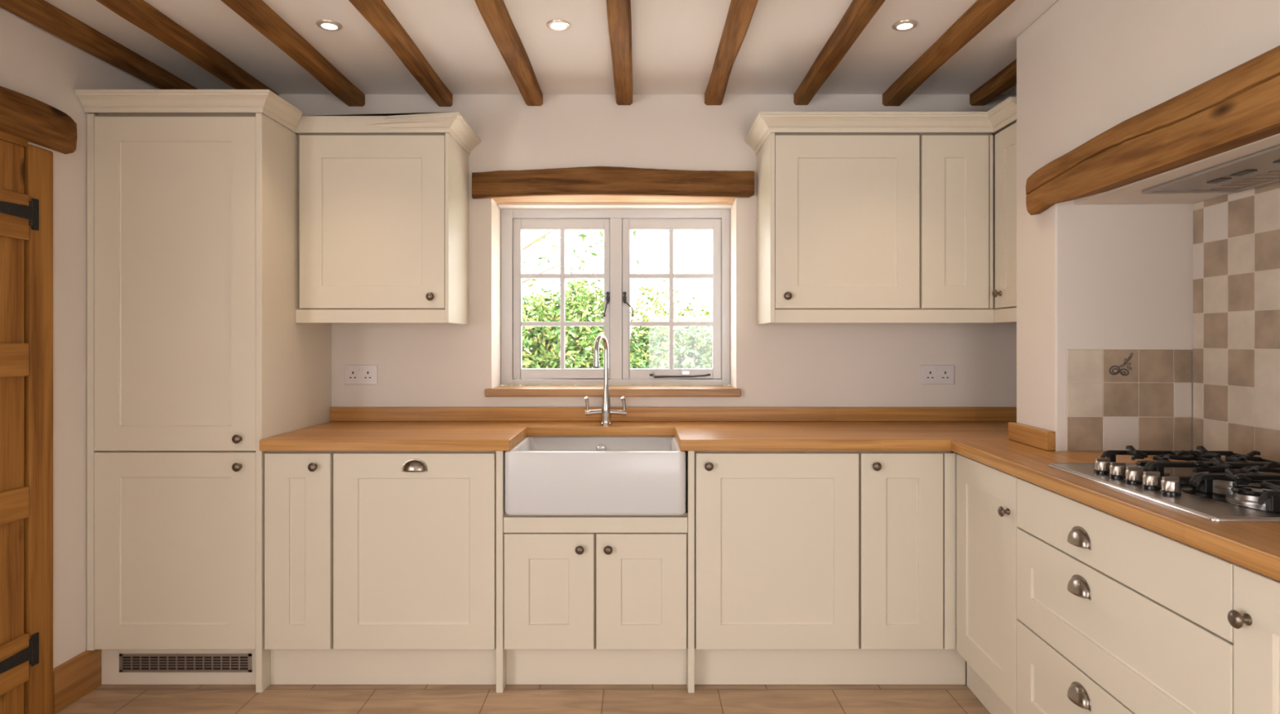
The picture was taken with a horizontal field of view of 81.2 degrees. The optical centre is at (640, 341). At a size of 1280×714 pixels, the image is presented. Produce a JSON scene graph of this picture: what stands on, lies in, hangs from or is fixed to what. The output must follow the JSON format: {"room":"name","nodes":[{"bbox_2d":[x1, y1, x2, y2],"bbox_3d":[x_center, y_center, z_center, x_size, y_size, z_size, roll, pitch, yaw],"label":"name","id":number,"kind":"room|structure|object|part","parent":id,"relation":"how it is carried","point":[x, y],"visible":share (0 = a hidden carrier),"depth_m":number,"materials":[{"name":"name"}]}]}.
{"room":"kitchen","nodes":[
{"label":"kitchen","id":0,"kind":"room"},
{"bbox_2d":[0,6,159,668],"bbox_3d":[-2.090,0.090,0.720,0.120,2.390,5.240,0,0,0],"label":"wall","id":1,"kind":"structure","parent":0,"point":[35,63],"depth_m":2.65,"materials":[{"name":"paint"}]},
{"bbox_2d":[0,130,53,713],"bbox_3d":[-2.049,0.303,2.034,0.102,1.963,1.048,0,0,0],"label":"door","id":2,"kind":"structure","parent":1,"relation":"in","point":[26,171],"depth_m":2.46,"materials":[{"name":"brown wood"}]},
{"bbox_3d":[-2.042,0.322,2.041,0.043,1.920,0.814,0,0,0],"label":"plank panel","id":3,"kind":"part","parent":2,"relation":"part of","materials":[{"name":"brown wood"}]},
{"bbox_3d":[-2.055,0.318,2.491,0.090,1.935,0.133,0,0,0],"label":"post","id":4,"kind":"part","parent":2,"relation":"part of","materials":[{"name":"brown wood"}]},
{"bbox_2d":[0,85,77,154],"bbox_3d":[-1.999,-0.728,2.016,0.060,0.137,1.232,0,0,0],"label":"lintel","id":5,"kind":"object","parent":1,"relation":"attached to","point":[23,116],"visible":1,"depth_m":2.44,"materials":[{"name":"brown wood"}]},
{"bbox_2d":[53,649,101,713],"bbox_3d":[-2.020,1.209,2.672,0.018,0.152,0.222,0,0,0],"label":"baseboard","id":6,"kind":"structure","parent":1,"relation":"attached to","point":[79,676],"depth_m":2.66,"materials":[{"name":"brown wood"}]},
{"bbox_2d":[57,627,990,713],"bbox_3d":[-0.065,1.315,0.830,4.170,0.060,5.660,0,0,0],"label":"floor","id":7,"kind":"structure","parent":0,"point":[105,699],"depth_m":2.67,"materials":[{"name":"stone tile"},{"name":"grout"}]},
{"bbox_2d":[74,88,331,693],"bbox_3d":[-1.678,0.192,3.003,0.698,2.186,0.668,0,0,0],"label":"tall cabinet","id":8,"kind":"object","parent":7,"relation":"on","point":[198,355],"visible":0.96,"depth_m":2.73,"materials":[{"name":"beige wood"}]},
{"bbox_3d":[-1.702,0.768,2.735,0.590,0.721,0.020,0,0,0],"label":"door","id":9,"kind":"part","parent":8,"relation":"part of","materials":[{"name":"beige paint"}]},
{"bbox_3d":[-1.702,-0.209,2.735,0.590,1.223,0.020,0,0,0],"label":"door","id":10,"kind":"part","parent":8,"relation":"part of","materials":[{"name":"beige paint"}]},
{"bbox_2d":[119,653,252,672],"bbox_3d":[-1.697,1.202,2.783,0.492,0.068,0.005,0,0,0],"label":"vent grille","id":11,"kind":"object","parent":8,"relation":"attached to","point":[128,663],"depth_m":2.78,"materials":[{"name":"black metal"}]},
{"bbox_3d":[-1.677,-0.867,2.826,0.697,0.067,0.314,0,0,0],"label":"cornice","id":12,"kind":"part","parent":8,"relation":"part of","materials":[{"name":"beige paint"}]},
{"bbox_3d":[-1.465,0.458,2.710,0.032,0.032,0.030,0,0,0],"label":"knob","id":13,"kind":"part","parent":8,"relation":"part of","materials":[{"name":"grey metal"}]},
{"bbox_3d":[-1.465,0.356,2.710,0.032,0.032,0.030,0,0,0],"label":"knob","id":14,"kind":"part","parent":8,"relation":"part of","materials":[{"name":"grey metal"}]},
{"bbox_3d":[-1.394,0.226,3.030,0.022,2.118,0.614,0,0,0],"label":"panel","id":15,"kind":"part","parent":8,"relation":"part of","materials":[{"name":"beige paint"}]},
{"bbox_2d":[270,648,496,684],"bbox_3d":[-0.955,1.210,2.794,0.853,0.148,0.018,0,0,0],"label":"board","id":16,"kind":"object","parent":7,"relation":"on","point":[287,667],"visible":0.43,"depth_m":2.79,"materials":[{"name":"beige paint"}]},
{"bbox_2d":[264,451,333,649],"bbox_3d":[-1.254,0.768,3.002,0.248,0.732,0.616,0,0,0],"label":"base cabinet","id":17,"kind":"object","parent":16,"relation":"on","point":[299,485],"visible":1,"depth_m":2.73,"materials":[{"name":"beige wood"}]},
{"bbox_3d":[-1.190,0.458,2.710,0.032,0.032,0.030,0,0,0],"label":"knob","id":18,"kind":"part","parent":17,"relation":"part of","materials":[{"name":"grey metal"}]},
{"bbox_2d":[333,451,496,649],"bbox_3d":[-0.829,0.768,3.006,0.598,0.732,0.609,0,0,0],"label":"base cabinet","id":19,"kind":"object","parent":16,"relation":"on","point":[415,532],"visible":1,"depth_m":2.73,"materials":[{"name":"beige wood"}]},
{"bbox_3d":[-0.825,0.454,2.713,0.095,0.046,0.024,0,0,0],"label":"cup handle","id":20,"kind":"part","parent":19,"relation":"part of","materials":[{"name":"silver metal"}]},
{"bbox_2d":[496,451,694,693],"bbox_3d":[-0.166,0.843,3.002,0.724,0.884,0.616,0,0,0],"label":"base cabinet","id":21,"kind":"object","parent":7,"relation":"on","point":[563,582],"visible":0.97,"depth_m":2.73,"materials":[{"name":"beige wood"}]},
{"bbox_3d":[-0.515,0.843,3.015,0.025,0.884,0.589,0,0,0],"label":"panel","id":22,"kind":"part","parent":21,"relation":"part of","materials":[{"name":"beige paint"}]},
{"bbox_3d":[-0.335,0.917,2.735,0.327,0.422,0.020,0,0,0],"label":"door","id":23,"kind":"part","parent":21,"relation":"part of","materials":[{"name":"beige paint"}]},
{"bbox_3d":[-0.221,0.759,2.710,0.032,0.032,0.030,0,0,0],"label":"knob","id":24,"kind":"part","parent":21,"relation":"part of","materials":[{"name":"grey metal"}]},
{"bbox_3d":[-0.165,0.673,2.735,0.672,0.056,0.020,0,0,0],"label":"rail","id":25,"kind":"part","parent":21,"relation":"part of","materials":[{"name":"beige paint"}]},
{"bbox_3d":[-0.118,0.759,2.710,0.032,0.032,0.030,0,0,0],"label":"knob","id":26,"kind":"part","parent":21,"relation":"part of","materials":[{"name":"grey metal"}]},
{"bbox_3d":[0.003,0.917,2.735,0.330,0.422,0.020,0,0,0],"label":"door","id":27,"kind":"part","parent":21,"relation":"part of","materials":[{"name":"beige paint"}]},
{"bbox_3d":[0.184,0.843,3.015,0.024,0.884,0.589,0,0,0],"label":"panel","id":28,"kind":"part","parent":21,"relation":"part of","materials":[{"name":"beige paint"}]},
{"bbox_2d":[506,648,686,684],"bbox_3d":[-0.165,1.210,2.794,0.673,0.148,0.018,0,0,0],"label":"board","id":29,"kind":"object","parent":7,"relation":"on","point":[523,667],"visible":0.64,"depth_m":2.79,"materials":[{"name":"beige paint"}]},
{"bbox_2d":[694,643,965,684],"bbox_3d":[0.705,1.210,2.794,1.016,0.148,0.018,0,0,0],"label":"board","id":30,"kind":"object","parent":7,"relation":"on","point":[712,667],"visible":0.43,"depth_m":2.79,"materials":[{"name":"beige paint"}]},
{"bbox_2d":[694,451,858,649],"bbox_3d":[0.500,0.768,3.002,0.602,0.732,0.616,0,0,0],"label":"base cabinet","id":31,"kind":"object","parent":30,"relation":"on","point":[776,533],"visible":0.97,"depth_m":2.73,"materials":[{"name":"beige wood"}]},
{"bbox_3d":[0.248,0.456,2.710,0.032,0.032,0.030,0,0,0],"label":"knob","id":32,"kind":"part","parent":31,"relation":"part of","materials":[{"name":"grey metal"}]},
{"bbox_2d":[259,421,1279,582],"bbox_3d":[0.232,0.379,2.065,3.226,0.041,2.547,0,0,0],"label":"countertop","id":33,"kind":"structure","parent":31,"relation":"on","point":[1255,546],"depth_m":2.70,"materials":[{"name":"brown wood"}]},
{"bbox_2d":[505,436,685,515],"bbox_3d":[-0.165,0.516,2.920,0.657,0.232,0.464,0,0,0],"label":"sink","id":34,"kind":"object","parent":33,"relation":"in","point":[545,476],"visible":0.98,"depth_m":2.69,"materials":[{"name":"white ceramic"}]},
{"bbox_2d":[584,334,626,425],"bbox_3d":[-0.150,0.165,3.142,0.180,0.386,0.148,0,0,0],"label":"tap","id":35,"kind":"object","parent":33,"relation":"on","point":[606,411],"visible":1,"depth_m":3.18,"materials":[{"name":"silver metal"}]},
{"bbox_3d":[-0.229,0.270,3.184,0.017,0.065,0.027,0,0,23],"label":"lever","id":36,"kind":"part","parent":35,"relation":"part of","materials":[{"name":"silver metal"}]},
{"bbox_3d":[-0.200,0.306,3.190,0.073,0.030,0.027,0,0,0],"label":"valve arm","id":37,"kind":"part","parent":35,"relation":"part of","materials":[{"name":"silver metal"}]},
{"bbox_3d":[-0.165,0.095,3.135,0.019,0.246,0.135,0,0,17],"label":"spout","id":38,"kind":"part","parent":35,"relation":"part of","materials":[{"name":"silver metal"}]},
{"bbox_3d":[-0.096,0.306,3.190,0.073,0.030,0.027,0,0,0],"label":"valve arm","id":39,"kind":"part","parent":35,"relation":"part of","materials":[{"name":"silver metal"}]},
{"bbox_3d":[-0.072,0.270,3.184,0.016,0.065,0.029,0,0,39],"label":"lever","id":40,"kind":"part","parent":35,"relation":"part of","materials":[{"name":"silver metal"}]},
{"bbox_2d":[259,421,1016,451],"bbox_3d":[0.232,0.379,3.019,3.226,0.041,0.640,0,0,0],"label":"countertop","id":41,"kind":"structure","parent":33,"relation":"attached to","point":[332,436],"depth_m":2.88,"materials":[{"name":"brown wood"}]},
{"bbox_2d":[330,407,1016,421],"bbox_3d":[0.230,0.326,3.328,3.224,0.062,0.020,0,0,0],"label":"upstand","id":42,"kind":"object","parent":33,"relation":"on","point":[337,414],"visible":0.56,"depth_m":3.32,"materials":[{"name":"brown wood"}]},
{"bbox_2d":[1008,422,1055,450],"bbox_3d":[1.342,0.326,2.570,0.027,0.062,0.284,0,0,3],"label":"upstand","id":43,"kind":"object","parent":33,"relation":"on","point":[1038,437],"visible":1,"depth_m":2.53,"materials":[{"name":"brown wood"}]},
{"bbox_2d":[951,440,1279,582],"bbox_3d":[1.411,0.379,1.741,0.663,0.041,1.910,0,0,3],"label":"countertop","id":44,"kind":"structure","parent":33,"relation":"attached to","point":[1255,546],"depth_m":1.66,"materials":[{"name":"brown wood"}]},
{"bbox_2d":[1048,445,1279,522],"bbox_3d":[1.401,0.324,1.796,0.507,0.068,0.662,0,0,3],"label":"gas hob","id":45,"kind":"object","parent":33,"relation":"in","point":[1208,487],"visible":1,"depth_m":1.75,"materials":[{"name":"metal"}]},
{"bbox_3d":[1.218,0.344,1.967,0.040,0.009,0.040,0,0,3],"label":"control knob","id":46,"kind":"part","parent":45,"relation":"part of","materials":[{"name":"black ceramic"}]},
{"bbox_3d":[1.215,0.344,1.899,0.040,0.009,0.040,0,0,3],"label":"control knob","id":47,"kind":"part","parent":45,"relation":"part of","materials":[{"name":"silver metal"}]},
{"bbox_3d":[1.212,0.344,1.832,0.040,0.009,0.040,0,0,3],"label":"control knob","id":48,"kind":"part","parent":45,"relation":"part of","materials":[{"name":"silver metal"}]},
{"bbox_3d":[1.209,0.344,1.765,0.040,0.009,0.040,0,0,3],"label":"control knob","id":49,"kind":"part","parent":45,"relation":"part of","materials":[{"name":"silver metal"}]},
{"bbox_3d":[1.351,0.339,1.979,0.084,0.018,0.084,0,0,3],"label":"burner","id":50,"kind":"part","parent":45,"relation":"part of","materials":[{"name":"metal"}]},
{"bbox_3d":[1.401,0.353,1.796,0.505,0.008,0.660,0,0,3],"label":"hob plate","id":51,"kind":"part","parent":45,"relation":"part of","materials":[{"name":"metal"}]},
{"bbox_3d":[1.206,0.344,1.697,0.040,0.009,0.040,0,0,3],"label":"control knob","id":52,"kind":"part","parent":45,"relation":"part of","materials":[{"name":"silver metal"}]},
{"bbox_3d":[1.541,0.339,1.970,0.104,0.018,0.104,0,0,3],"label":"burner","id":53,"kind":"part","parent":45,"relation":"part of","materials":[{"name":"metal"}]},
{"bbox_3d":[1.433,0.339,1.795,0.134,0.018,0.134,0,0,3],"label":"burner","id":54,"kind":"part","parent":45,"relation":"part of","materials":[{"name":"metal"}]},
{"bbox_3d":[1.335,0.339,1.619,0.104,0.018,0.104,0,0,3],"label":"burner","id":55,"kind":"part","parent":45,"relation":"part of","materials":[{"name":"metal"}]},
{"bbox_2d":[857,451,955,649],"bbox_3d":[0.978,0.768,3.002,0.350,0.732,0.616,0,0,0],"label":"base cabinet","id":56,"kind":"object","parent":30,"relation":"on","point":[907,500],"visible":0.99,"depth_m":2.73,"materials":[{"name":"beige wood"}]},
{"bbox_3d":[0.857,0.456,2.710,0.032,0.032,0.030,0,0,0],"label":"knob","id":57,"kind":"part","parent":56,"relation":"part of","materials":[{"name":"grey metal"}]},
{"bbox_3d":[1.132,0.770,2.736,0.042,0.718,0.018,0,0,0],"label":"corner post","id":58,"kind":"part","parent":56,"relation":"part of","materials":[{"name":"beige paint"}]},
{"bbox_2d":[966,662,1013,713],"bbox_3d":[1.178,1.210,1.798,0.019,0.148,1.960,0,0,3],"label":"board","id":59,"kind":"object","parent":7,"relation":"on","point":[982,691],"visible":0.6,"depth_m":2.62,"materials":[{"name":"beige paint"}]},
{"bbox_2d":[956,453,1018,713],"bbox_3d":[1.223,0.768,2.478,0.231,0.732,0.482,0,0,3],"label":"base cabinet","id":60,"kind":"object","parent":59,"relation":"on","point":[986,495],"visible":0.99,"depth_m":2.45,"materials":[{"name":"beige wood"}]},
{"bbox_3d":[1.114,0.524,2.290,0.030,0.032,0.032,0,0,3],"label":"knob","id":61,"kind":"part","parent":60,"relation":"part of","materials":[{"name":"grey metal"}]},
{"bbox_2d":[1016,478,1236,713],"bbox_3d":[1.195,0.768,1.802,0.224,0.732,0.867,0,0,3],"label":"drawer unit","id":62,"kind":"object","parent":59,"relation":"on","point":[1115,615],"visible":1,"depth_m":1.75,"materials":[{"name":"beige wood"}]},
{"bbox_3d":[1.117,0.983,1.805,0.020,0.292,0.865,0,0,3],"label":"drawer","id":63,"kind":"part","parent":62,"relation":"part of","materials":[{"name":"beige paint"}]},
{"bbox_3d":[1.099,0.889,1.883,0.024,0.046,0.095,0,0,3],"label":"cup handle","id":64,"kind":"part","parent":62,"relation":"part of","materials":[{"name":"silver metal"}]},
{"bbox_3d":[1.099,0.616,1.883,0.024,0.046,0.095,0,0,3],"label":"cup handle","id":65,"kind":"part","parent":62,"relation":"part of","materials":[{"name":"silver metal"}]},
{"bbox_3d":[1.099,0.492,1.883,0.024,0.046,0.095,0,0,3],"label":"cup handle","id":66,"kind":"part","parent":62,"relation":"part of","materials":[{"name":"silver metal"}]},
{"bbox_3d":[1.117,0.484,1.805,0.020,0.145,0.865,0,0,3],"label":"drawer","id":67,"kind":"part","parent":62,"relation":"part of","materials":[{"name":"beige paint"}]},
{"bbox_2d":[1227,564,1279,713],"bbox_3d":[1.160,0.768,1.102,0.230,0.732,0.530,0,0,3],"label":"base cabinet","id":68,"kind":"object","parent":59,"relation":"on","point":[1255,617],"visible":1,"depth_m":1.32,"materials":[{"name":"beige wood"}]},
{"bbox_3d":[1.071,0.498,1.334,0.030,0.032,0.032,0,0,3],"label":"knob","id":69,"kind":"part","parent":68,"relation":"part of","materials":[{"name":"grey metal"}]},
{"bbox_2d":[44,0,1057,93],"bbox_3d":[-0.065,-1.145,0.830,4.170,0.080,5.660,0,0,0],"label":"ceiling","id":70,"kind":"structure","parent":0,"point":[675,43],"depth_m":2.75,"materials":[{"name":"white paint"}]},
{"bbox_2d":[0,0,197,88],"bbox_3d":[-1.974,-1.077,0.744,0.105,0.055,5.188,0,0,0],"label":"ceiling beam","id":71,"kind":"structure","parent":70,"relation":"attached to","point":[42,14],"depth_m":2.64,"materials":[{"name":"brown wood"}]},
{"bbox_2d":[96,0,279,95],"bbox_3d":[-1.651,-1.076,0.744,0.104,0.055,5.188,0,0,0],"label":"ceiling beam","id":72,"kind":"structure","parent":70,"relation":"attached to","point":[140,13],"depth_m":2.65,"materials":[{"name":"brown wood"}]},
{"bbox_2d":[221,0,364,106],"bbox_3d":[-1.266,-1.076,0.744,0.103,0.056,5.188,0,0,0],"label":"ceiling beam","id":73,"kind":"structure","parent":70,"relation":"attached to","point":[257,13],"depth_m":2.70,"materials":[{"name":"brown wood"}]},
{"bbox_2d":[315,19,342,31],"bbox_3d":[-1.087,-1.101,2.605,0.085,0.007,0.085,0,0,0],"label":"recessed light","id":74,"kind":"object","parent":70,"relation":"in","point":[327,24],"visible":1,"depth_m":2.60,"materials":[{"name":"beige glass"}]},
{"bbox_2d":[348,0,452,106],"bbox_3d":[-0.870,-1.076,0.744,0.092,0.055,5.188,0,0,0],"label":"ceiling beam","id":75,"kind":"structure","parent":70,"relation":"attached to","point":[376,12],"depth_m":2.70,"materials":[{"name":"brown wood"}]},
{"bbox_2d":[475,0,542,106],"bbox_3d":[-0.475,-1.076,0.744,0.090,0.055,5.188,0,0,0],"label":"ceiling beam","id":76,"kind":"structure","parent":70,"relation":"attached to","point":[495,13],"depth_m":2.69,"materials":[{"name":"brown wood"}]},
{"bbox_2d":[546,19,570,31],"bbox_3d":[-0.287,-1.101,2.605,0.085,0.007,0.085,0,0,0],"label":"recessed light","id":77,"kind":"object","parent":70,"relation":"in","point":[554,24],"visible":1,"depth_m":2.60,"materials":[{"name":"beige glass"}]},
{"bbox_2d":[606,0,632,105],"bbox_3d":[-0.069,-1.077,0.744,0.092,0.055,5.188,0,0,0],"label":"ceiling beam","id":78,"kind":"structure","parent":70,"relation":"attached to","point":[619,11],"depth_m":2.68,"materials":[{"name":"brown wood"}]},
{"bbox_2d":[704,0,758,105],"bbox_3d":[0.331,-1.077,0.744,0.091,0.055,5.188,0,0,0],"label":"ceiling beam","id":79,"kind":"structure","parent":70,"relation":"attached to","point":[740,12],"depth_m":2.68,"materials":[{"name":"brown wood"}]},
{"bbox_2d":[793,0,884,105],"bbox_3d":[0.727,-1.077,0.744,0.093,0.054,5.188,0,0,0],"label":"ceiling beam","id":80,"kind":"structure","parent":70,"relation":"attached to","point":[859,13],"depth_m":2.69,"materials":[{"name":"brown wood"}]},
{"bbox_2d":[892,19,917,31],"bbox_3d":[0.922,-1.101,2.605,0.085,0.007,0.085,0,0,0],"label":"recessed light","id":81,"kind":"object","parent":70,"relation":"in","point":[905,24],"visible":1,"depth_m":2.60,"materials":[{"name":"beige glass"}]},
{"bbox_2d":[882,0,1015,106],"bbox_3d":[1.130,-1.077,0.744,0.101,0.055,5.188,0,0,0],"label":"ceiling beam","id":82,"kind":"structure","parent":70,"relation":"attached to","point":[981,13],"depth_m":2.70,"materials":[{"name":"brown wood"}]},
{"bbox_2d":[969,58,1016,105],"bbox_3d":[1.506,-1.076,3.037,0.084,0.055,0.603,0,0,0],"label":"ceiling beam","id":83,"kind":"structure","parent":70,"relation":"attached to","point":[1006,78],"depth_m":3.12,"materials":[{"name":"brown wood"}]},
{"bbox_2d":[279,93,1016,627],"bbox_3d":[-0.065,0.090,3.490,4.170,2.390,0.300,0,0,0],"label":"wall","id":84,"kind":"structure","parent":0,"point":[420,365],"depth_m":3.34,"materials":[{"name":"paint"}]},
{"bbox_2d":[344,364,377,384],"bbox_3d":[-1.251,0.151,3.333,0.147,0.087,0.012,0,0,0],"label":"wall socket","id":85,"kind":"object","parent":84,"relation":"attached to","point":[353,374],"visible":1,"depth_m":3.33,"materials":[{"name":"white plastic"}]},
{"bbox_2d":[295,111,480,324],"bbox_3d":[-1.048,-0.487,3.134,0.667,0.828,0.409,0,0,0],"label":"upper cabinet","id":86,"kind":"object","parent":84,"relation":"attached to","point":[383,198],"visible":1,"depth_m":2.99,"materials":[{"name":"beige wood"}]},
{"bbox_3d":[-1.076,-0.477,2.995,0.581,0.694,0.020,0,0,0],"label":"door","id":87,"kind":"part","parent":86,"relation":"part of","materials":[{"name":"beige paint"}]},
{"bbox_3d":[-1.048,-0.867,3.134,0.667,0.067,0.409,0,0,0],"label":"cornice","id":88,"kind":"part","parent":86,"relation":"part of","materials":[{"name":"beige paint"}]},
{"bbox_3d":[-0.837,-0.177,2.970,0.032,0.032,0.030,0,0,0],"label":"knob","id":89,"kind":"part","parent":86,"relation":"part of","materials":[{"name":"grey metal"}]},
{"bbox_3d":[-0.776,-0.453,3.160,0.014,0.760,0.354,0,0,0],"label":"panel","id":90,"kind":"part","parent":86,"relation":"part of","materials":[{"name":"beige paint"}]},
{"bbox_2d":[471,166,754,204],"bbox_3d":[-0.122,-0.706,3.382,1.252,0.141,0.159,0,0,0],"label":"lintel","id":91,"kind":"object","parent":84,"relation":"attached to","point":[584,184],"visible":1,"depth_m":3.31,"materials":[{"name":"brown wood"}]},
{"bbox_2d":[484,385,741,396],"bbox_3d":[-0.123,0.231,3.433,1.138,0.036,0.253,0,0,0],"label":"window sill","id":92,"kind":"structure","parent":84,"relation":"attached to","point":[502,390],"depth_m":3.31,"materials":[{"name":"brown wood"}]},
{"bbox_2d":[497,203,733,208],"bbox_3d":[-0.120,-0.645,3.511,1.095,0.030,0.097,0,0,0],"label":"trim","id":93,"kind":"structure","parent":84,"relation":"attached to","point":[502,206],"depth_m":3.48,"materials":[{"name":"paint"}]},
{"bbox_2d":[501,208,729,385],"bbox_3d":[-0.120,-0.224,3.579,1.094,0.873,0.101,0,0,0],"label":"window","id":94,"kind":"structure","parent":84,"relation":"in","point":[616,224],"depth_m":3.57,"materials":[{"name":"white paint"}]},
{"bbox_2d":[744,111,926,324],"bbox_3d":[0.793,-0.487,3.134,0.656,0.828,0.409,0,0,0],"label":"upper cabinet","id":95,"kind":"object","parent":84,"relation":"attached to","point":[837,193],"visible":1,"depth_m":2.99,"materials":[{"name":"beige wood"}]},
{"bbox_3d":[0.528,-0.453,3.160,0.018,0.760,0.354,0,0,0],"label":"panel","id":96,"kind":"part","parent":95,"relation":"part of","materials":[{"name":"beige paint"}]},
{"bbox_3d":[0.586,-0.179,2.970,0.032,0.032,0.030,0,0,0],"label":"knob","id":97,"kind":"part","parent":95,"relation":"part of","materials":[{"name":"grey metal"}]},
{"bbox_3d":[0.793,-0.867,3.134,0.656,0.067,0.409,0,0,0],"label":"cornice","id":98,"kind":"part","parent":95,"relation":"part of","materials":[{"name":"beige paint"}]},
{"bbox_3d":[0.827,-0.477,2.995,0.578,0.694,0.020,0,0,0],"label":"door","id":99,"kind":"part","parent":95,"relation":"part of","materials":[{"name":"beige paint"}]},
{"bbox_2d":[920,364,954,384],"bbox_3d":[1.326,0.151,3.333,0.147,0.087,0.012,0,0,0],"label":"wall socket","id":100,"kind":"object","parent":84,"relation":"attached to","point":[930,374],"visible":1,"depth_m":3.33,"materials":[{"name":"white plastic"}]},
{"bbox_2d":[918,111,994,323],"bbox_3d":[1.277,-0.487,3.130,0.312,0.828,0.401,0,0,0],"label":"upper cabinet","id":101,"kind":"object","parent":84,"relation":"attached to","point":[956,148],"visible":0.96,"depth_m":2.98,"materials":[{"name":"beige wood"}]},
{"bbox_3d":[1.267,-0.867,2.956,0.292,0.067,0.054,0,0,0],"label":"cornice","id":102,"kind":"part","parent":101,"relation":"part of","materials":[{"name":"beige paint"}]},
{"bbox_2d":[1016,0,1279,451],"bbox_3d":[1.550,0.090,1.731,0.460,2.390,1.942,0,0,3],"label":"wall","id":103,"kind":"structure","parent":0,"point":[1110,276],"depth_m":2.42,"materials":[{"name":"paint"}]},
{"bbox_2d":[986,96,1016,323],"bbox_3d":[1.567,-0.487,2.877,0.414,0.828,0.255,0,0,0],"label":"upper cabinet","id":104,"kind":"object","parent":103,"relation":"attached to","point":[1002,117],"visible":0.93,"depth_m":2.90,"materials":[{"name":"beige wood"}]},
{"bbox_3d":[1.398,-0.186,2.929,0.030,0.032,0.032,0,0,0],"label":"knob","id":105,"kind":"part","parent":104,"relation":"part of","materials":[{"name":"grey metal"}]},
{"bbox_3d":[1.387,-0.867,2.866,0.054,0.067,0.235,0,0,0],"label":"cornice","id":106,"kind":"part","parent":104,"relation":"part of","materials":[{"name":"beige paint"}]},
{"bbox_3d":[1.423,-0.477,2.865,0.020,0.694,0.228,0,0,0],"label":"door","id":107,"kind":"part","parent":104,"relation":"part of","materials":[{"name":"beige paint"}]},
{"bbox_2d":[1066,349,1191,451],"bbox_3d":[1.579,0.192,2.412,0.394,0.330,0.009,0,0,3],"label":"tile backsplash","id":108,"kind":"structure","parent":103,"relation":"attached to","point":[1117,399],"depth_m":2.41,"materials":[{"name":"beige tile"}]},
{"bbox_2d":[1025,44,1279,215],"bbox_3d":[1.314,-0.507,1.818,0.131,0.160,1.488,0,0,3],"label":"mantel beam","id":109,"kind":"structure","parent":103,"relation":"attached to","point":[1239,106],"depth_m":1.78,"materials":[{"name":"brown wood"}]},
{"bbox_2d":[1074,133,1279,459],"bbox_3d":[1.579,0.406,1.737,0.402,1.758,1.358,0,0,3],"label":"wall","id":110,"kind":"structure","parent":0,"point":[1131,193],"depth_m":2.17,"materials":[{"name":"paint"}]},
{"bbox_2d":[1142,144,1279,194],"bbox_3d":[1.577,-0.437,1.778,0.270,0.010,0.816,0,0,4],"label":"extractor hood","id":111,"kind":"object","parent":110,"relation":"attached to","point":[1262,167],"visible":1,"depth_m":1.99,"materials":[{"name":"metal"}]},
{"bbox_2d":[1192,181,1279,469],"bbox_3d":[1.748,-0.043,1.727,0.006,0.799,1.349,0,0,3],"label":"tile backsplash","id":112,"kind":"structure","parent":110,"relation":"attached to","point":[1236,236],"depth_m":2.21,"materials":[{"name":"beige tile"}]},
{"label":"outside","id":113,"kind":"structure","parent":0,"visible":0},
{"bbox_3d":[0.000,1.635,18.450,28.000,0.100,23.100,0,0,0],"label":"ground","id":114,"kind":"structure","parent":113,"visible":0},
{"bbox_2d":[522,279,604,368],"bbox_3d":[-1.051,0.435,8.234,1.669,2.307,1.167,0,0,0],"label":"hedge","id":115,"kind":"object","parent":114,"relation":"on","point":[543,351],"visible":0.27,"depth_m":7.93,"materials":[{"name":"green plant"}]},
{"bbox_2d":[522,231,646,302],"bbox_3d":[-0.891,-0.382,9.631,2.198,3.940,1.206,0,0,0],"label":"tree","id":116,"kind":"object","parent":114,"relation":"on","point":[583,236],"visible":0.26,"depth_m":9.59,"materials":[{"name":"green plant"}]},
{"bbox_2d":[630,314,711,368],"bbox_3d":[0.398,0.661,8.108,1.394,1.900,0.888,0,0,-22],"label":"shrub","id":117,"kind":"object","parent":114,"relation":"on","point":[651,348],"visible":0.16,"depth_m":7.92,"materials":[{"name":"green plant"}]},
{"bbox_2d":[630,280,711,359],"bbox_3d":[0.505,0.290,11.104,1.568,2.593,0.890,0,0,-22],"label":"shrub","id":118,"kind":"object","parent":114,"relation":"on","point":[648,289],"visible":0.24,"depth_m":10.99,"materials":[{"name":"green plant"}]}
]}

